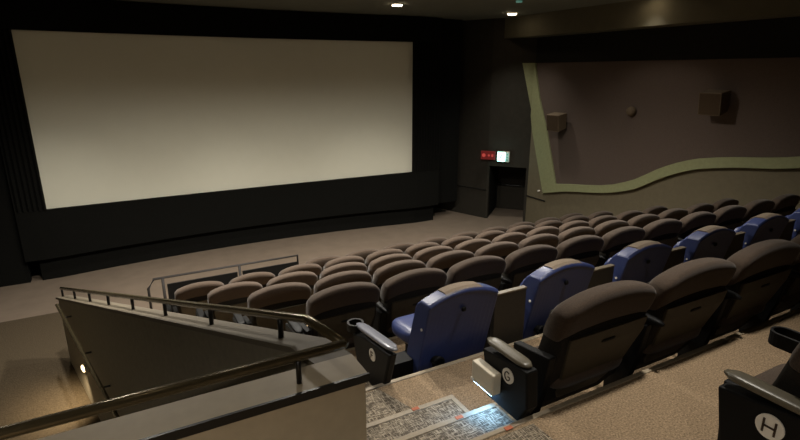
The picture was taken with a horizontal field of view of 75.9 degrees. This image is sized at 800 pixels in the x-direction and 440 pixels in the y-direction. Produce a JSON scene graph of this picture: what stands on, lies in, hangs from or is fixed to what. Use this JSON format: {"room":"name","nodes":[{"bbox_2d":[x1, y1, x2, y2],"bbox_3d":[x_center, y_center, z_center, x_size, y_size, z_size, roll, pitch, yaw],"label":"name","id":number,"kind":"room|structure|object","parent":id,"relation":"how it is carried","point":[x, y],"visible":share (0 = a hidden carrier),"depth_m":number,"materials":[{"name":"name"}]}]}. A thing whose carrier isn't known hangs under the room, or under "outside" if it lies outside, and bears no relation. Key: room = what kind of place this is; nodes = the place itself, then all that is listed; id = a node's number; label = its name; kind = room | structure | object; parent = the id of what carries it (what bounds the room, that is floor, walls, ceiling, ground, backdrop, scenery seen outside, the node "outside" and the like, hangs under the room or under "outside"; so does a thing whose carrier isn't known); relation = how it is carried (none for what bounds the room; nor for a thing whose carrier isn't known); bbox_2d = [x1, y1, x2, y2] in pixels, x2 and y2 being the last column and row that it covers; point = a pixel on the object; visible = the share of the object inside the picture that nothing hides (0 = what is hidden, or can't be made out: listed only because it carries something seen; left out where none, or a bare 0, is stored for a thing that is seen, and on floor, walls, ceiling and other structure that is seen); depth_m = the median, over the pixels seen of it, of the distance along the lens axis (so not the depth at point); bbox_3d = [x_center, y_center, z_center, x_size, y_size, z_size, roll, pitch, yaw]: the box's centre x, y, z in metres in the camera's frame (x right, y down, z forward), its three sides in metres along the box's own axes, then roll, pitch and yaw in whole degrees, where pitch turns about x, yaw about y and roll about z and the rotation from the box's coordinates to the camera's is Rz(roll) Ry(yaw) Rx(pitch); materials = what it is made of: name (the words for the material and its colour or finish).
{"room":"auditorium","nodes":[
{"label":"auditorium","id":0,"kind":"room"},
{"bbox_2d":[0,148,31,286],"bbox_3d":[-7.637,-1.302,9.347,0.650,5.320,0.200,-9,18,-27],"label":"wall","id":1,"kind":"structure","parent":0,"point":[14,270],"depth_m":9.83,"materials":[{"name":"fabric"}]},
{"bbox_2d":[58,300,307,421],"bbox_3d":[-2.493,1.946,5.033,0.140,4.070,6.438,-15,22,-42],"label":"wall","id":2,"kind":"structure","parent":0,"point":[129,354],"depth_m":4.35,"materials":[{"name":"paint"}]},
{"bbox_2d":[55,303,119,417],"bbox_3d":[-2.685,2.080,5.088,0.122,1.017,5.111,-15,22,-42],"label":"grab rail","id":3,"kind":"object","parent":2,"relation":"attached to","point":[83,353],"visible":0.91,"depth_m":5.89,"materials":[{"name":"metal"}]},
{"bbox_2d":[56,295,350,364],"bbox_3d":[-2.503,0.849,4.711,0.166,1.844,6.445,-15,22,-42],"label":"cap","id":4,"kind":"object","parent":2,"relation":"on","point":[260,336],"visible":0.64,"depth_m":2.99,"materials":[{"name":"laminate"}]},
{"bbox_2d":[0,287,348,439],"bbox_3d":[-3.270,0.900,4.224,3.570,1.953,6.304,-9,18,-27],"label":"handrail","id":5,"kind":"object","parent":4,"relation":"on","point":[338,343],"visible":0.88,"depth_m":1.94,"materials":[{"name":"metal"}]},
{"bbox_2d":[139,372,369,439],"bbox_3d":[-1.746,0.894,1.294,3.676,0.037,0.012,-9,18,-27],"label":"trim","id":6,"kind":"structure","parent":2,"relation":"attached to","point":[195,428],"depth_m":1.92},
{"bbox_2d":[366,395,468,428],"bbox_3d":[0.063,1.222,2.698,0.914,0.033,0.605,-9,18,-27],"label":"trim","id":7,"kind":"structure","parent":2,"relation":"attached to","point":[457,402],"depth_m":3.01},
{"bbox_2d":[366,333,542,391],"bbox_3d":[3.158,0.629,5.152,9.002,0.036,0.034,-9,18,-27],"label":"trim","id":8,"kind":"structure","parent":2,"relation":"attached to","point":[539,335],"depth_m":3.64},
{"bbox_2d":[393,402,516,439],"bbox_3d":[0.212,1.142,2.578,0.920,0.033,0.300,-9,18,-27],"label":"trim","id":9,"kind":"structure","parent":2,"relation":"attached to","point":[494,404],"depth_m":2.75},
{"bbox_2d":[0,208,522,439],"bbox_3d":[-0.573,2.270,9.088,16.000,1.400,11.600,-9,18,-27],"label":"floor","id":10,"kind":"structure","parent":0,"point":[37,297],"depth_m":9.87,"materials":[{"name":"carpet"}]},
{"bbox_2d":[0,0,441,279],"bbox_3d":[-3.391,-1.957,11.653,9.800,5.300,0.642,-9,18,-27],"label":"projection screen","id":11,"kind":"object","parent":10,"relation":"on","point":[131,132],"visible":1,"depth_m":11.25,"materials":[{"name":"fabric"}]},
{"bbox_2d":[147,254,298,312],"bbox_3d":[-2.770,1.224,8.354,2.358,1.017,0.044,-9,18,-27],"label":"rail","id":12,"kind":"object","parent":10,"relation":"on","point":[225,279],"visible":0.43,"depth_m":8.19,"materials":[{"name":"metal"}]},
{"bbox_2d":[178,383,366,439],"bbox_3d":[-1.790,2.218,1.753,3.668,2.765,0.135,-9,18,-27],"label":"parapet","id":13,"kind":"object","parent":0,"point":[341,414],"depth_m":2.07,"materials":[{"name":"paint"}]},
{"bbox_2d":[36,354,366,439],"bbox_3d":[-1.790,0.872,1.368,3.672,0.035,0.170,-9,18,-27],"label":"cap","id":14,"kind":"object","parent":13,"relation":"on","point":[170,416],"visible":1,"depth_m":1.93,"materials":[{"name":"laminate"}]},
{"bbox_2d":[106,0,632,20],"bbox_3d":[0.432,-2.634,4.098,14.500,0.150,18.200,-9,18,-27],"label":"ceiling","id":15,"kind":"structure","parent":0,"point":[464,10],"depth_m":10.76,"materials":[{"name":"paint"}]},
{"bbox_2d":[348,338,404,359],"bbox_3d":[2.736,1.621,5.835,9.381,1.650,1.050,-9,18,-27],"label":"floor","id":16,"kind":"structure","parent":0,"point":[400,344],"depth_m":4.57,"materials":[{"name":"carpet"}]},
{"bbox_2d":[347,281,498,385],"bbox_3d":[0.162,0.865,3.866,0.990,0.894,0.799,-9,18,-27],"label":"seat","id":17,"kind":"object","parent":16,"relation":"on","point":[452,323],"visible":0.9,"depth_m":3.71,"materials":[{"name":"blue plastic"}]},
{"bbox_2d":[392,314,413,343],"bbox_3d":[0.243,0.853,4.133,0.580,0.159,0.418,-9,18,-27],"label":"seat cushion","id":18,"kind":"object","parent":17,"relation":"on","point":[401,326],"depth_m":4.02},
{"bbox_2d":[483,285,526,351],"bbox_3d":[0.764,0.848,4.222,0.320,0.730,0.404,-9,18,-27],"label":"console","id":19,"kind":"object","parent":16,"relation":"on","point":[507,321],"visible":0.55,"depth_m":4.01,"materials":[{"name":"laminate"}]},
{"bbox_2d":[520,259,594,338],"bbox_3d":[1.180,0.693,4.463,0.608,0.894,0.675,-9,18,-27],"label":"seat","id":20,"kind":"object","parent":16,"relation":"on","point":[554,282],"visible":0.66,"depth_m":4.13,"materials":[{"name":"blue plastic"}]},
{"bbox_2d":[587,264,614,288],"bbox_3d":[1.644,0.716,4.679,0.320,0.730,0.404,-9,18,-27],"label":"console","id":21,"kind":"object","parent":16,"relation":"on","point":[603,274],"visible":0.27,"depth_m":4.44,"materials":[{"name":"laminate"}]},
{"bbox_2d":[604,240,671,282],"bbox_3d":[2.060,0.561,4.919,0.608,0.894,0.675,-9,18,-27],"label":"seat","id":22,"kind":"object","parent":16,"relation":"on","point":[642,261],"visible":0.46,"depth_m":4.56,"materials":[{"name":"blue plastic"}]},
{"bbox_2d":[662,246,686,271],"bbox_3d":[2.524,0.584,5.136,0.320,0.730,0.404,-9,18,-27],"label":"console","id":23,"kind":"object","parent":16,"relation":"on","point":[676,257],"visible":0.19,"depth_m":4.90,"materials":[{"name":"laminate"}]},
{"bbox_2d":[673,225,735,262],"bbox_3d":[2.939,0.429,5.376,0.608,0.894,0.675,-9,18,-27],"label":"seat","id":24,"kind":"object","parent":16,"relation":"on","point":[713,241],"visible":0.46,"depth_m":5.00,"materials":[{"name":"fabric"}]},
{"bbox_2d":[723,231,745,259],"bbox_3d":[3.403,0.452,5.593,0.320,0.730,0.404,-9,18,-27],"label":"console","id":25,"kind":"object","parent":16,"relation":"on","point":[736,245],"visible":0.19,"depth_m":5.36,"materials":[{"name":"laminate"}]},
{"bbox_2d":[734,213,788,248],"bbox_3d":[3.819,0.298,5.833,0.608,0.894,0.675,-9,18,-27],"label":"seat","id":26,"kind":"object","parent":16,"relation":"on","point":[765,226],"visible":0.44,"depth_m":5.45,"materials":[{"name":"fabric"}]},
{"bbox_2d":[438,19,461,202],"bbox_3d":[1.242,-2.882,14.066,0.800,4.900,0.200,-9,18,-27],"label":"wall","id":27,"kind":"structure","parent":0,"point":[451,28],"depth_m":13.97,"materials":[{"name":"paint"}]},
{"bbox_2d":[437,18,493,217],"bbox_3d":[1.825,-2.784,14.482,1.718,5.320,0.150,14,21,39],"label":"wall","id":28,"kind":"structure","parent":0,"point":[477,35],"depth_m":14.15,"materials":[{"name":"paint"}]},
{"bbox_2d":[488,166,498,215],"bbox_3d":[3.212,-0.969,14.885,1.115,1.610,1.210,6,17,20],"label":"wall","id":29,"kind":"structure","parent":0,"point":[494,169],"depth_m":15.06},
{"bbox_2d":[496,166,525,209],"bbox_3d":[3.386,-1.042,15.336,0.935,1.480,0.118,6,17,20],"label":"door","id":30,"kind":"structure","parent":29,"relation":"in","point":[511,180],"depth_m":15.38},
{"bbox_2d":[485,18,536,221],"bbox_3d":[2.972,-2.575,13.760,1.120,5.320,0.150,6,17,20],"label":"wall","id":31,"kind":"structure","parent":0,"point":[510,127],"depth_m":13.55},
{"bbox_2d":[367,309,789,410],"bbox_3d":[3.365,1.701,4.963,9.092,1.980,1.060,-9,18,-27],"label":"floor","id":32,"kind":"structure","parent":0,"point":[454,379],"depth_m":3.42,"materials":[{"name":"carpet"}]},
{"bbox_2d":[366,389,410,423],"bbox_3d":[-0.068,1.268,2.880,0.756,0.006,1.259,-15,22,-42],"label":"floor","id":33,"kind":"structure","parent":32,"relation":"on","point":[379,405],"depth_m":3.21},
{"bbox_2d":[367,400,464,439],"bbox_3d":[0.062,1.261,2.706,0.910,0.104,0.601,-9,18,-27],"label":"step","id":34,"kind":"structure","parent":33,"relation":"on","point":[415,421],"depth_m":2.92,"materials":[{"name":"carpet"}]},
{"bbox_2d":[409,407,511,439],"bbox_3d":[0.211,1.234,2.602,0.916,0.214,0.296,-9,18,-27],"label":"step","id":35,"kind":"structure","parent":33,"relation":"on","point":[471,427],"depth_m":2.70,"materials":[{"name":"carpet"}]},
{"bbox_2d":[484,280,655,419],"bbox_3d":[0.949,0.777,2.911,0.944,0.933,0.398,-9,18,-27],"label":"seat","id":36,"kind":"object","parent":32,"relation":"on","point":[587,335],"visible":0.98,"depth_m":2.71,"materials":[{"name":"brown fabric"}]},
{"bbox_2d":[470,358,500,395],"bbox_3d":[0.462,0.852,2.777,0.070,0.130,0.184,-9,18,-27],"label":"step light","id":37,"kind":"object","parent":36,"relation":"attached to","point":[484,375],"visible":1,"depth_m":2.74,"materials":[{"name":"beige plastic"}]},
{"bbox_2d":[543,280,655,341],"bbox_3d":[1.095,0.470,2.781,0.695,0.273,0.189,-9,18,-27],"label":"cushion","id":38,"kind":"object","parent":36,"relation":"on","point":[606,311],"depth_m":2.68,"materials":[{"name":"brown fabric"}]},
{"bbox_2d":[603,257,735,385],"bbox_3d":[1.658,0.652,3.343,0.800,0.933,0.535,-9,18,-27],"label":"seat","id":39,"kind":"object","parent":32,"relation":"on","point":[688,293],"visible":0.77,"depth_m":3.09,"materials":[{"name":"fabric"}]},
{"bbox_2d":[649,257,735,309],"bbox_3d":[1.768,0.370,3.131,0.695,0.273,0.189,-9,18,-27],"label":"cushion","id":40,"kind":"object","parent":39,"relation":"on","point":[697,283],"depth_m":3.03,"materials":[{"name":"brown fabric"}]},
{"bbox_2d":[677,239,799,355],"bbox_3d":[2.331,0.551,3.692,0.800,0.933,0.535,-9,18,-27],"label":"seat","id":41,"kind":"object","parent":32,"relation":"on","point":[762,267],"visible":0.68,"depth_m":3.44,"materials":[{"name":"fabric"}]},
{"bbox_2d":[727,239,799,285],"bbox_3d":[2.441,0.269,3.481,0.695,0.273,0.189,-9,18,-27],"label":"cushion","id":42,"kind":"object","parent":41,"relation":"on","point":[763,263],"depth_m":3.37,"materials":[{"name":"brown fabric"}]},
{"bbox_2d":[738,234,799,331],"bbox_3d":[3.004,0.451,4.042,0.800,0.933,0.535,-9,18,-27],"label":"seat","id":43,"kind":"object","parent":32,"relation":"on","point":[787,296],"visible":0.3,"depth_m":3.83,"materials":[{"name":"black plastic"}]},
{"bbox_2d":[791,234,799,264],"bbox_3d":[3.114,0.168,3.830,0.695,0.273,0.189,-9,18,-27],"label":"cushion","id":44,"kind":"object","parent":43,"relation":"on","point":[796,239],"depth_m":3.67,"materials":[{"name":"brown fabric"}]},
{"bbox_2d":[485,311,799,439],"bbox_3d":[3.084,2.799,0.561,13.900,2.310,6.650,-9,18,-27],"label":"floor","id":45,"kind":"structure","parent":0,"point":[678,400],"depth_m":2.74,"materials":[{"name":"carpet"}]},
{"bbox_2d":[494,424,552,439],"bbox_3d":[1.419,1.629,0.440,1.030,0.006,4.600,-9,18,-27],"label":"step","id":46,"kind":"structure","parent":45,"relation":"on","point":[530,432],"depth_m":2.47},
{"bbox_2d":[470,308,799,439],"bbox_3d":[3.736,0.558,4.205,8.830,0.036,0.030,-9,18,-27],"label":"trim","id":47,"kind":"structure","parent":45,"relation":"attached to","point":[638,374],"depth_m":2.92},
{"bbox_2d":[717,342,799,439],"bbox_3d":[1.576,0.687,1.996,0.744,0.953,0.398,-9,18,-27],"label":"seat","id":48,"kind":"object","parent":45,"relation":"on","point":[765,405],"visible":1,"depth_m":1.82,"materials":[{"name":"plastic"}]},
{"bbox_2d":[789,342,799,372],"bbox_3d":[1.663,0.380,1.832,0.630,0.273,0.189,-9,18,-27],"label":"cushion","id":49,"kind":"object","parent":48,"relation":"on","point":[794,360],"depth_m":1.76,"materials":[{"name":"brown fabric"}]},
{"bbox_2d":[768,326,799,353],"bbox_3d":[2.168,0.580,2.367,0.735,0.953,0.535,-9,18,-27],"label":"cup holder","id":50,"kind":"object","parent":45,"relation":"on","point":[786,339],"visible":1,"depth_m":2.38,"materials":[{"name":"black plastic"}]},
{"bbox_2d":[504,0,799,37],"bbox_3d":[6.387,-3.222,7.291,0.750,0.490,17.820,-9,18,-27],"label":"wall","id":51,"kind":"structure","parent":0,"point":[635,14],"depth_m":9.73,"materials":[{"name":"paint"}]},
{"bbox_2d":[525,129,799,222],"bbox_3d":[7.212,-0.639,7.051,0.200,5.320,15.370,-9,18,-27],"label":"wall","id":52,"kind":"structure","parent":0,"point":[683,190],"depth_m":10.20,"materials":[{"name":"paint"}]},
{"bbox_2d":[523,63,556,191],"bbox_3d":[3.614,-2.340,13.151,0.211,3.235,1.355,-11,20,-34],"label":"trim","id":53,"kind":"structure","parent":52,"relation":"attached to","point":[538,122],"depth_m":13.16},
{"bbox_2d":[536,57,799,184],"bbox_3d":[6.407,-1.072,8.224,0.030,2.940,12.330,-9,18,-27],"label":"panel","id":54,"kind":"object","parent":52,"relation":"attached to","point":[599,144],"visible":0.93,"depth_m":10.24,"materials":[{"name":"fabric"}]},
{"bbox_2d":[546,112,566,131],"bbox_3d":[3.805,-2.371,12.402,0.386,0.436,0.400,-9,18,-27],"label":"wall speaker","id":55,"kind":"object","parent":54,"relation":"attached to","point":[556,121],"visible":1,"depth_m":12.26,"materials":[{"name":"wood"}]},
{"bbox_2d":[698,89,730,115],"bbox_3d":[5.574,-2.079,9.080,0.386,0.436,0.400,-9,18,-27],"label":"wall speaker","id":56,"kind":"object","parent":54,"relation":"attached to","point":[711,102],"visible":1,"depth_m":8.95,"materials":[{"name":"fabric"}]},
{"bbox_2d":[698,93,719,114],"bbox_3d":[5.430,-2.033,9.012,0.058,0.360,0.360,-9,18,-27],"label":"grille","id":57,"kind":"object","parent":56,"relation":"attached to","point":[709,103],"depth_m":9.01,"materials":[{"name":"fabric"}]},
{"bbox_2d":[536,16,799,62],"bbox_3d":[7.111,-2.410,6.460,0.050,0.610,15.330,-9,18,-27],"label":"wall","id":58,"kind":"structure","parent":52,"relation":"attached to","point":[774,37],"depth_m":9.61,"materials":[{"name":"paint"}]},
{"bbox_2d":[543,156,799,192],"bbox_3d":[6.511,-0.443,8.106,0.060,2.442,11.725,-9,18,-27],"label":"trim","id":59,"kind":"structure","parent":52,"relation":"attached to","point":[717,162],"depth_m":9.84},
{"bbox_3d":[0.252,1.315,9.277,10.525,0.330,1.040,-9,18,-27],"label":"floor","id":60,"kind":"structure","parent":0,"visible":0},
{"bbox_2d":[166,281,223,315],"bbox_3d":[-2.816,1.275,7.101,0.790,0.953,0.398,-9,18,-27],"label":"seat","id":61,"kind":"object","parent":60,"relation":"on","point":[195,292],"visible":0.34,"depth_m":6.87,"materials":[{"name":"fabric"}]},
{"bbox_2d":[174,281,223,299],"bbox_3d":[-2.709,0.965,6.948,0.630,0.273,0.189,-9,18,-27],"label":"cushion","id":62,"kind":"object","parent":61,"relation":"on","point":[199,290],"depth_m":6.85,"materials":[{"name":"brown fabric"}]},
{"bbox_2d":[229,272,274,287],"bbox_3d":[-2.151,1.176,7.445,0.692,0.953,0.418,-9,18,-27],"label":"seat","id":63,"kind":"object","parent":60,"relation":"on","point":[262,278],"visible":0.2,"depth_m":7.20,"materials":[{"name":"brown fabric"}]},
{"bbox_2d":[278,263,321,279],"bbox_3d":[-1.535,1.083,7.765,0.692,0.953,0.418,-9,18,-27],"label":"seat","id":64,"kind":"object","parent":60,"relation":"on","point":[315,268],"visible":0.13,"depth_m":7.52,"materials":[{"name":"brown fabric"}]},
{"bbox_2d":[323,256,364,269],"bbox_3d":[-0.919,0.991,8.085,0.692,0.953,0.418,-9,18,-27],"label":"seat","id":65,"kind":"object","parent":60,"relation":"on","point":[344,259],"visible":0.14,"depth_m":7.80,"materials":[{"name":"brown fabric"}]},
{"bbox_2d":[365,249,403,271],"bbox_3d":[-0.304,0.899,8.404,0.692,0.953,0.418,-9,18,-27],"label":"seat","id":66,"kind":"object","parent":60,"relation":"on","point":[380,253],"visible":0.22,"depth_m":8.10,"materials":[{"name":"brown fabric"}]},
{"bbox_2d":[404,242,439,258],"bbox_3d":[0.312,0.807,8.724,0.692,0.953,0.418,-9,18,-27],"label":"seat","id":67,"kind":"object","parent":60,"relation":"on","point":[412,250],"visible":0.19,"depth_m":8.40,"materials":[{"name":"brown fabric"}]},
{"bbox_2d":[440,236,472,249],"bbox_3d":[0.928,0.714,9.044,0.692,0.953,0.418,-9,18,-27],"label":"seat","id":68,"kind":"object","parent":60,"relation":"on","point":[453,242],"visible":0.14,"depth_m":8.74,"materials":[{"name":"brown fabric"}]},
{"bbox_3d":[1.493,1.467,7.558,9.953,0.990,1.040,-9,18,-27],"label":"floor","id":69,"kind":"structure","parent":0,"visible":0},
{"bbox_2d":[232,282,310,330],"bbox_3d":[-1.330,1.083,5.385,0.774,0.953,0.398,-9,18,-27],"label":"seat","id":70,"kind":"object","parent":69,"relation":"on","point":[292,297],"visible":0.45,"depth_m":5.17,"materials":[{"name":"brown fabric"}]},
{"bbox_2d":[247,282,310,308],"bbox_3d":[-1.228,0.774,5.229,0.625,0.273,0.189,-9,18,-27],"label":"cushion","id":71,"kind":"object","parent":70,"relation":"on","point":[290,295],"depth_m":5.16,"materials":[{"name":"brown fabric"}]},
{"bbox_2d":[313,270,371,293],"bbox_3d":[-0.710,0.980,5.741,0.732,0.953,0.485,-9,18,-27],"label":"seat","id":72,"kind":"object","parent":69,"relation":"on","point":[343,277],"visible":0.18,"depth_m":5.44,"materials":[{"name":"brown fabric"}]},
{"bbox_2d":[372,260,425,301],"bbox_3d":[-0.098,0.889,6.059,0.732,0.953,0.485,-9,18,-27],"label":"seat","id":73,"kind":"object","parent":69,"relation":"on","point":[387,271],"visible":0.23,"depth_m":5.73,"materials":[{"name":"brown fabric"}]},
{"bbox_2d":[372,260,425,286],"bbox_3d":[-0.005,0.591,5.864,0.625,0.273,0.189,-9,18,-27],"label":"cushion","id":74,"kind":"object","parent":73,"relation":"on","point":[387,271],"depth_m":5.73,"materials":[{"name":"brown fabric"}]},
{"bbox_2d":[426,250,474,285],"bbox_3d":[0.513,0.797,6.376,0.732,0.953,0.485,-9,18,-27],"label":"seat","id":75,"kind":"object","parent":69,"relation":"on","point":[444,261],"visible":0.17,"depth_m":6.07,"materials":[{"name":"brown fabric"}]},
{"bbox_2d":[426,250,474,269],"bbox_3d":[0.606,0.499,6.182,0.625,0.273,0.189,-9,18,-27],"label":"cushion","id":76,"kind":"object","parent":75,"relation":"on","point":[443,261],"depth_m":6.07,"materials":[{"name":"brown fabric"}]},
{"bbox_2d":[474,241,518,259],"bbox_3d":[1.125,0.705,6.694,0.732,0.953,0.485,-9,18,-27],"label":"seat","id":77,"kind":"object","parent":69,"relation":"on","point":[502,249],"visible":0.16,"depth_m":6.40,"materials":[{"name":"brown fabric"}]},
{"bbox_2d":[518,233,558,248],"bbox_3d":[1.736,0.614,7.012,0.732,0.953,0.485,-9,18,-27],"label":"seat","id":78,"kind":"object","parent":69,"relation":"on","point":[544,239],"visible":0.16,"depth_m":6.71,"materials":[{"name":"brown fabric"}]},
{"bbox_2d":[557,226,595,245],"bbox_3d":[2.382,0.527,7.312,0.687,0.953,0.418,-9,18,-27],"label":"seat","id":79,"kind":"object","parent":69,"relation":"on","point":[565,235],"visible":0.21,"depth_m":7.00,"materials":[{"name":"brown fabric"}]},
{"bbox_2d":[594,220,628,237],"bbox_3d":[2.994,0.435,7.630,0.687,0.953,0.418,-9,18,-27],"label":"seat","id":80,"kind":"object","parent":69,"relation":"on","point":[601,229],"visible":0.16,"depth_m":7.32,"materials":[{"name":"brown fabric"}]},
{"bbox_2d":[627,214,659,228],"bbox_3d":[3.605,0.344,7.947,0.687,0.953,0.418,-9,18,-27],"label":"seat","id":81,"kind":"object","parent":69,"relation":"on","point":[640,221],"visible":0.2,"depth_m":7.65,"materials":[{"name":"brown fabric"}]},
{"bbox_2d":[658,208,687,219],"bbox_3d":[4.216,0.252,8.265,0.687,0.953,0.418,-9,18,-27],"label":"seat","id":82,"kind":"object","parent":69,"relation":"on","point":[675,213],"visible":0.14,"depth_m":7.98,"materials":[{"name":"brown fabric"}]},
{"bbox_2d":[686,203,713,214],"bbox_3d":[4.828,0.161,8.583,0.687,0.953,0.418,-9,18,-27],"label":"seat","id":83,"kind":"object","parent":69,"relation":"on","point":[699,207],"visible":0.23,"depth_m":8.28,"materials":[{"name":"brown fabric"}]},
{"bbox_3d":[0.872,1.391,8.417,10.239,0.660,1.040,-9,18,-27],"label":"floor","id":84,"kind":"structure","parent":0,"visible":0},
{"bbox_2d":[195,281,262,321],"bbox_3d":[-2.058,1.178,6.245,0.774,0.953,0.398,-9,18,-27],"label":"seat","id":85,"kind":"object","parent":84,"relation":"on","point":[237,294],"visible":0.42,"depth_m":6.02,"materials":[{"name":"brown fabric"}]},
{"bbox_2d":[207,281,262,303],"bbox_3d":[-1.954,0.869,6.090,0.620,0.273,0.189,-9,18,-27],"label":"cushion","id":86,"kind":"object","parent":85,"relation":"on","point":[238,292],"depth_m":6.00,"materials":[{"name":"brown fabric"}]},
{"bbox_2d":[266,271,317,295],"bbox_3d":[-1.405,1.081,6.583,0.682,0.953,0.418,-9,18,-27],"label":"seat","id":87,"kind":"object","parent":84,"relation":"on","point":[309,278],"visible":0.18,"depth_m":6.34,"materials":[{"name":"brown fabric"}]},
{"bbox_2d":[266,271,317,286],"bbox_3d":[-1.347,0.778,6.406,0.620,0.273,0.189,-9,18,-27],"label":"cushion","id":88,"kind":"object","parent":87,"relation":"on","point":[309,278],"depth_m":6.33,"materials":[{"name":"brown fabric"}]},
{"bbox_2d":[319,262,366,279],"bbox_3d":[-0.798,0.990,6.898,0.682,0.953,0.418,-9,18,-27],"label":"seat","id":89,"kind":"object","parent":84,"relation":"on","point":[347,266],"visible":0.22,"depth_m":6.61,"materials":[{"name":"brown fabric"}]},
{"bbox_2d":[368,253,412,282],"bbox_3d":[-0.191,0.899,7.214,0.682,0.953,0.418,-9,18,-27],"label":"seat","id":90,"kind":"object","parent":84,"relation":"on","point":[379,262],"visible":0.2,"depth_m":6.91,"materials":[{"name":"brown fabric"}]},
{"bbox_2d":[413,246,452,264],"bbox_3d":[0.416,0.808,7.529,0.682,0.953,0.418,-9,18,-27],"label":"seat","id":91,"kind":"object","parent":84,"relation":"on","point":[424,255],"visible":0.18,"depth_m":7.23,"materials":[{"name":"brown fabric"}]},
{"bbox_2d":[454,239,490,253],"bbox_3d":[1.023,0.717,7.844,0.682,0.953,0.418,-9,18,-27],"label":"seat","id":92,"kind":"object","parent":84,"relation":"on","point":[472,245],"visible":0.12,"depth_m":7.56,"materials":[{"name":"brown fabric"}]},
{"bbox_2d":[491,232,526,244],"bbox_3d":[1.630,0.626,8.160,0.682,0.953,0.418,-9,18,-27],"label":"seat","id":93,"kind":"object","parent":84,"relation":"on","point":[516,237],"visible":0.18,"depth_m":7.89,"materials":[{"name":"brown fabric"}]},
{"bbox_2d":[526,226,558,237],"bbox_3d":[2.237,0.535,8.475,0.682,0.953,0.418,-9,18,-27],"label":"seat","id":94,"kind":"object","parent":84,"relation":"on","point":[553,230],"visible":0.24,"depth_m":8.20,"materials":[{"name":"brown fabric"}]},
{"bbox_3d":[2.113,1.544,6.699,9.667,1.320,1.040,-9,18,-27],"label":"floor","id":95,"kind":"structure","parent":0,"visible":0},
{"bbox_2d":[285,282,379,348],"bbox_3d":[-0.590,0.980,4.553,0.784,0.953,0.398,-9,18,-27],"label":"seat","id":96,"kind":"object","parent":95,"relation":"on","point":[333,306],"visible":0.59,"depth_m":4.34,"materials":[{"name":"brown fabric"}]},
{"bbox_2d":[306,282,379,316],"bbox_3d":[-0.485,0.670,4.399,0.630,0.273,0.189,-9,18,-27],"label":"cushion","id":97,"kind":"object","parent":96,"relation":"on","point":[352,299],"depth_m":4.33,"materials":[{"name":"brown fabric"}]},
{"bbox_2d":[373,268,446,337],"bbox_3d":[0.038,0.876,4.913,0.737,0.953,0.484,-9,18,-27],"label":"seat","id":98,"kind":"object","parent":95,"relation":"on","point":[400,294],"visible":0.65,"depth_m":4.65,"materials":[{"name":"brown fabric"}]},
{"bbox_2d":[380,268,446,301],"bbox_3d":[0.131,0.578,4.718,0.630,0.273,0.189,-9,18,-27],"label":"cushion","id":99,"kind":"object","parent":98,"relation":"on","point":[414,285],"depth_m":4.63,"materials":[{"name":"brown fabric"}]},
{"bbox_2d":[446,255,505,288],"bbox_3d":[0.653,0.783,5.233,0.737,0.953,0.484,-9,18,-27],"label":"seat","id":100,"kind":"object","parent":95,"relation":"on","point":[487,269],"visible":0.34,"depth_m":4.96,"materials":[{"name":"brown fabric"}]},
{"bbox_2d":[498,244,557,290],"bbox_3d":[1.269,0.691,5.553,0.737,0.953,0.484,-9,18,-27],"label":"seat","id":101,"kind":"object","parent":95,"relation":"on","point":[520,263],"visible":0.39,"depth_m":5.26,"materials":[{"name":"brown fabric"}]},
{"bbox_2d":[504,244,557,273],"bbox_3d":[1.362,0.393,5.358,0.630,0.273,0.189,-9,18,-27],"label":"cushion","id":102,"kind":"object","parent":101,"relation":"on","point":[526,260],"depth_m":5.26,"materials":[{"name":"brown fabric"}]},
{"bbox_2d":[556,235,603,266],"bbox_3d":[1.885,0.599,5.872,0.737,0.953,0.484,-9,18,-27],"label":"seat","id":103,"kind":"object","parent":95,"relation":"on","point":[583,248],"visible":0.27,"depth_m":5.60,"materials":[{"name":"brown fabric"}]},
{"bbox_2d":[595,226,644,266],"bbox_3d":[2.501,0.507,6.192,0.737,0.953,0.484,-9,18,-27],"label":"seat","id":104,"kind":"object","parent":95,"relation":"on","point":[615,240],"visible":0.4,"depth_m":5.89,"materials":[{"name":"brown fabric"}]},
{"bbox_2d":[601,226,644,251],"bbox_3d":[2.594,0.209,5.998,0.630,0.273,0.189,-9,18,-27],"label":"cushion","id":105,"kind":"object","parent":104,"relation":"on","point":[615,240],"depth_m":5.89,"materials":[{"name":"brown fabric"}]},
{"bbox_2d":[642,218,682,247],"bbox_3d":[3.151,0.419,6.495,0.692,0.953,0.418,-9,18,-27],"label":"seat","id":106,"kind":"object","parent":95,"relation":"on","point":[664,231],"visible":0.37,"depth_m":6.24,"materials":[{"name":"brown fabric"}]},
{"bbox_2d":[674,211,715,245],"bbox_3d":[3.767,0.327,6.815,0.692,0.953,0.418,-9,18,-27],"label":"seat","id":107,"kind":"object","parent":95,"relation":"on","point":[692,222],"visible":0.3,"depth_m":6.52,"materials":[{"name":"brown fabric"}]},
{"bbox_2d":[678,211,715,233],"bbox_3d":[3.825,0.024,6.638,0.630,0.273,0.189,-9,18,-27],"label":"cushion","id":108,"kind":"object","parent":107,"relation":"on","point":[692,222],"depth_m":6.52,"materials":[{"name":"brown fabric"}]},
{"bbox_2d":[713,205,746,229],"bbox_3d":[4.383,0.235,7.135,0.692,0.953,0.418,-9,18,-27],"label":"seat","id":109,"kind":"object","parent":95,"relation":"on","point":[731,216],"visible":0.37,"depth_m":6.87,"materials":[{"name":"brown fabric"}]},
{"bbox_2d":[741,199,774,225],"bbox_3d":[4.999,0.142,7.455,0.692,0.953,0.418,-9,18,-27],"label":"seat","id":110,"kind":"object","parent":95,"relation":"on","point":[757,207],"visible":0.31,"depth_m":7.15,"materials":[{"name":"brown fabric"}]},
{"bbox_2d":[770,194,799,215],"bbox_3d":[5.653,0.046,7.788,0.771,0.953,0.427,-9,18,-27],"label":"seat","id":111,"kind":"object","parent":95,"relation":"on","point":[785,204],"visible":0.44,"depth_m":7.50,"materials":[{"name":"brown fabric"}]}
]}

